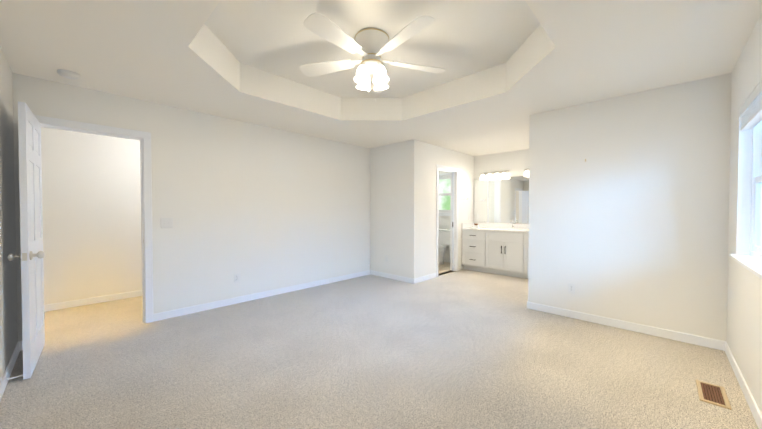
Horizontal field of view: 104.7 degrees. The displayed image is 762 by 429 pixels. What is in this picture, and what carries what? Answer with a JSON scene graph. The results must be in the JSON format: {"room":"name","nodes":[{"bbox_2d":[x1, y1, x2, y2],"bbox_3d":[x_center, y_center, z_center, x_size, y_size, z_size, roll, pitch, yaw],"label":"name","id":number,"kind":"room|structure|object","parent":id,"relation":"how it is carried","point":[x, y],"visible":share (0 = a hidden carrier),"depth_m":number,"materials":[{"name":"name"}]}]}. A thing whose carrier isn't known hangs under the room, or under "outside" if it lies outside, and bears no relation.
{"room":"empty bedroom","nodes":[
{"label":"empty bedroom","id":0,"kind":"room"},
{"bbox_2d":[0,46,22,381],"bbox_3d":[-2.197,-0.014,1.547,6.090,2.460,0.150,1,1,44],"label":"wall","id":1,"kind":"structure","parent":0,"point":[10,241],"depth_m":2.34,"materials":[{"name":"white paint"}]},
{"bbox_2d":[20,74,371,313],"bbox_3d":[-1.740,-0.057,4.191,0.120,2.460,4.300,1,1,44],"label":"wall","id":2,"kind":"structure","parent":0,"point":[275,208],"depth_m":3.89,"materials":[{"name":"white paint"}]},
{"bbox_2d":[7,101,44,379],"bbox_3d":[-2.858,0.185,2.396,0.772,2.010,0.177,1,1,44],"label":"entry door","id":3,"kind":"structure","parent":2,"relation":"in","point":[31,255],"depth_m":2.23,"materials":[{"name":"white paint"}]},
{"bbox_2d":[234,273,239,282],"bbox_3d":[-1.921,0.837,3.922,0.009,0.115,0.070,1,1,44],"label":"outlet","id":4,"kind":"object","parent":2,"relation":"attached to","point":[236,277],"visible":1,"depth_m":3.92,"materials":[{"name":"white plastic"}]},
{"bbox_2d":[0,269,758,428],"bbox_3d":[0.148,1.228,3.884,6.270,0.100,6.740,1,1,44],"label":"floor carpet","id":5,"kind":"object","parent":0,"point":[465,349],"visible":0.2,"depth_m":2.31,"materials":[{"name":"beige carpet"}]},
{"bbox_2d":[462,228,528,278],"bbox_3d":[2.512,0.728,5.706,1.804,0.840,0.580,1,1,44],"label":"bathroom vanity","id":6,"kind":"object","parent":5,"relation":"on","point":[498,248],"depth_m":5.66,"materials":[{"name":"white paint"}]},
{"bbox_2d":[482,228,528,231],"bbox_3d":[2.521,0.290,5.709,1.804,0.035,0.552,1,1,44],"label":"countertop","id":7,"kind":"structure","parent":6,"relation":"on","point":[483,229],"depth_m":5.66,"materials":[{"name":"white stone"}]},
{"bbox_2d":[696,380,731,409],"bbox_3d":[2.237,1.204,1.985,0.137,0.010,0.310,1,1,44],"label":"air vent register","id":8,"kind":"object","parent":5,"relation":"on","point":[713,394],"visible":1,"depth_m":1.97,"materials":[{"name":"brown metal"}]},
{"bbox_2d":[0,0,761,155],"bbox_3d":[0.148,-1.472,3.840,6.270,0.420,6.740,1,1,44],"label":"ceiling","id":9,"kind":"structure","parent":0,"point":[510,66],"depth_m":2.50,"materials":[{"name":"white paint"}]},
{"bbox_2d":[57,69,79,78],"bbox_3d":[-2.721,-1.221,2.563,0.140,0.038,0.140,1,1,44],"label":"smoke detector","id":10,"kind":"object","parent":9,"relation":"attached to","point":[68,74],"visible":1,"depth_m":2.53,"materials":[{"name":"white plastic"}]},
{"bbox_2d":[300,13,445,100],"bbox_3d":[-0.086,-1.263,2.518,1.344,0.553,1.332,1,1,44],"label":"ceiling fan","id":11,"kind":"object","parent":9,"relation":"hanging from","point":[370,45],"visible":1,"depth_m":2.45,"materials":[{"name":"painted wood"},{"name":"metal"},{"name":"glass"}]},
{"bbox_2d":[372,141,407,276],"bbox_3d":[0.373,-0.081,5.614,0.930,2.460,0.680,1,1,44],"label":"wall","id":12,"kind":"structure","parent":0,"point":[389,162],"depth_m":5.33,"materials":[{"name":"white paint"}]},
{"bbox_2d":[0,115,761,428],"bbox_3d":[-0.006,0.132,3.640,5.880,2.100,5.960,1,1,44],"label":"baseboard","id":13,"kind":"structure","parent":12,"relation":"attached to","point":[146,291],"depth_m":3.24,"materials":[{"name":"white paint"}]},
{"bbox_2d":[408,139,475,278],"bbox_3d":[1.261,-0.083,5.782,0.120,2.460,2.150,1,1,44],"label":"wall","id":14,"kind":"structure","parent":0,"point":[423,157],"depth_m":5.28,"materials":[{"name":"white paint"}]},
{"bbox_2d":[439,173,450,215],"bbox_3d":[1.523,-0.495,7.089,0.800,1.020,0.150,1,1,44],"label":"room window","id":15,"kind":"structure","parent":14,"relation":"in","point":[443,176],"depth_m":7.08,"materials":[{"name":"glass"}]},
{"bbox_2d":[462,224,473,227],"bbox_3d":[1.872,0.213,6.320,0.020,0.100,0.527,1,1,44],"label":"backsplash","id":16,"kind":"structure","parent":14,"relation":"attached to","point":[463,225],"depth_m":6.25,"materials":[{"name":"white stone"}]},
{"bbox_2d":[438,262,454,275],"bbox_3d":[1.073,1.134,6.459,1.300,0.004,1.500,1,1,44],"label":"floor","id":17,"kind":"structure","parent":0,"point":[444,269],"depth_m":6.16,"materials":[{"name":"beige tile"}]},
{"bbox_2d":[438,229,449,264],"bbox_3d":[1.311,0.733,6.758,0.490,0.795,0.723,1,1,44],"label":"toilet","id":18,"kind":"object","parent":17,"relation":"on","point":[444,239],"visible":0.33,"depth_m":6.77,"materials":[{"name":"white ceramic"}]},
{"bbox_2d":[476,149,527,223],"bbox_3d":[2.825,-0.085,5.882,4.840,2.460,0.120,1,1,44],"label":"wall","id":19,"kind":"structure","parent":0,"point":[515,162],"depth_m":6.05,"materials":[{"name":"white paint"}]},
{"bbox_2d":[480,170,508,179],"bbox_3d":[2.346,-0.836,6.136,0.600,0.167,0.154,1,1,44],"label":"sconce","id":20,"kind":"object","parent":19,"relation":"attached to","point":[495,174],"visible":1,"depth_m":6.12,"materials":[{"name":"white glass"}]},
{"bbox_2d":[474,176,528,223],"bbox_3d":[2.708,-0.308,5.899,1.778,0.935,0.008,1,1,44],"label":"vanity mirror","id":21,"kind":"object","parent":19,"relation":"attached to","point":[500,200],"visible":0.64,"depth_m":6.08,"materials":[{"name":"clear glass"}]},
{"bbox_2d":[474,224,528,227],"bbox_3d":[2.705,0.220,5.900,1.804,0.100,0.020,1,1,44],"label":"backsplash","id":22,"kind":"structure","parent":19,"relation":"attached to","point":[475,225],"depth_m":6.09,"materials":[{"name":"white stone"}]},
{"bbox_2d":[524,168,528,176],"bbox_3d":[2.989,-0.826,5.520,0.600,0.167,0.154,1,1,44],"label":"sconce","id":23,"kind":"object","parent":19,"relation":"attached to","point":[526,172],"visible":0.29,"depth_m":5.64,"materials":[{"name":"white glass"}]},
{"bbox_2d":[528,113,539,303],"bbox_3d":[2.654,-0.061,4.446,0.120,2.460,2.150,1,1,44],"label":"wall","id":24,"kind":"structure","parent":0,"point":[534,130],"depth_m":3.67,"materials":[{"name":"white paint"}]},
{"bbox_2d":[540,74,727,340],"bbox_3d":[2.540,-0.040,3.150,1.470,2.460,0.120,1,1,44],"label":"wall","id":25,"kind":"structure","parent":0,"point":[640,207],"depth_m":2.98,"materials":[{"name":"white paint"}]},
{"bbox_2d":[568,283,574,293],"bbox_3d":[2.202,0.846,3.397,0.070,0.115,0.009,1,1,44],"label":"outlet","id":26,"kind":"object","parent":25,"relation":"attached to","point":[571,287],"visible":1,"depth_m":3.40,"materials":[{"name":"white plastic"}]},
{"bbox_2d":[724,13,761,413],"bbox_3d":[2.357,-0.017,1.746,0.150,2.460,6.740,1,1,44],"label":"wall","id":27,"kind":"structure","parent":0,"point":[742,288],"depth_m":2.25,"materials":[{"name":"white paint"}]},
{"bbox_2d":[729,80,761,278],"bbox_3d":[2.429,-0.239,1.853,0.170,1.159,1.160,1,1,44],"label":"bedroom window","id":28,"kind":"structure","parent":27,"relation":"in","point":[751,113],"depth_m":2.17,"materials":[{"name":"white glass"}]},
{"label":"outside","id":29,"kind":"structure","parent":0,"visible":0},
{"bbox_2d":[439,179,450,209],"bbox_3d":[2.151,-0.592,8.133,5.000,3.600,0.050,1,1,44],"label":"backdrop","id":30,"kind":"structure","parent":29,"point":[443,201],"depth_m":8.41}
]}

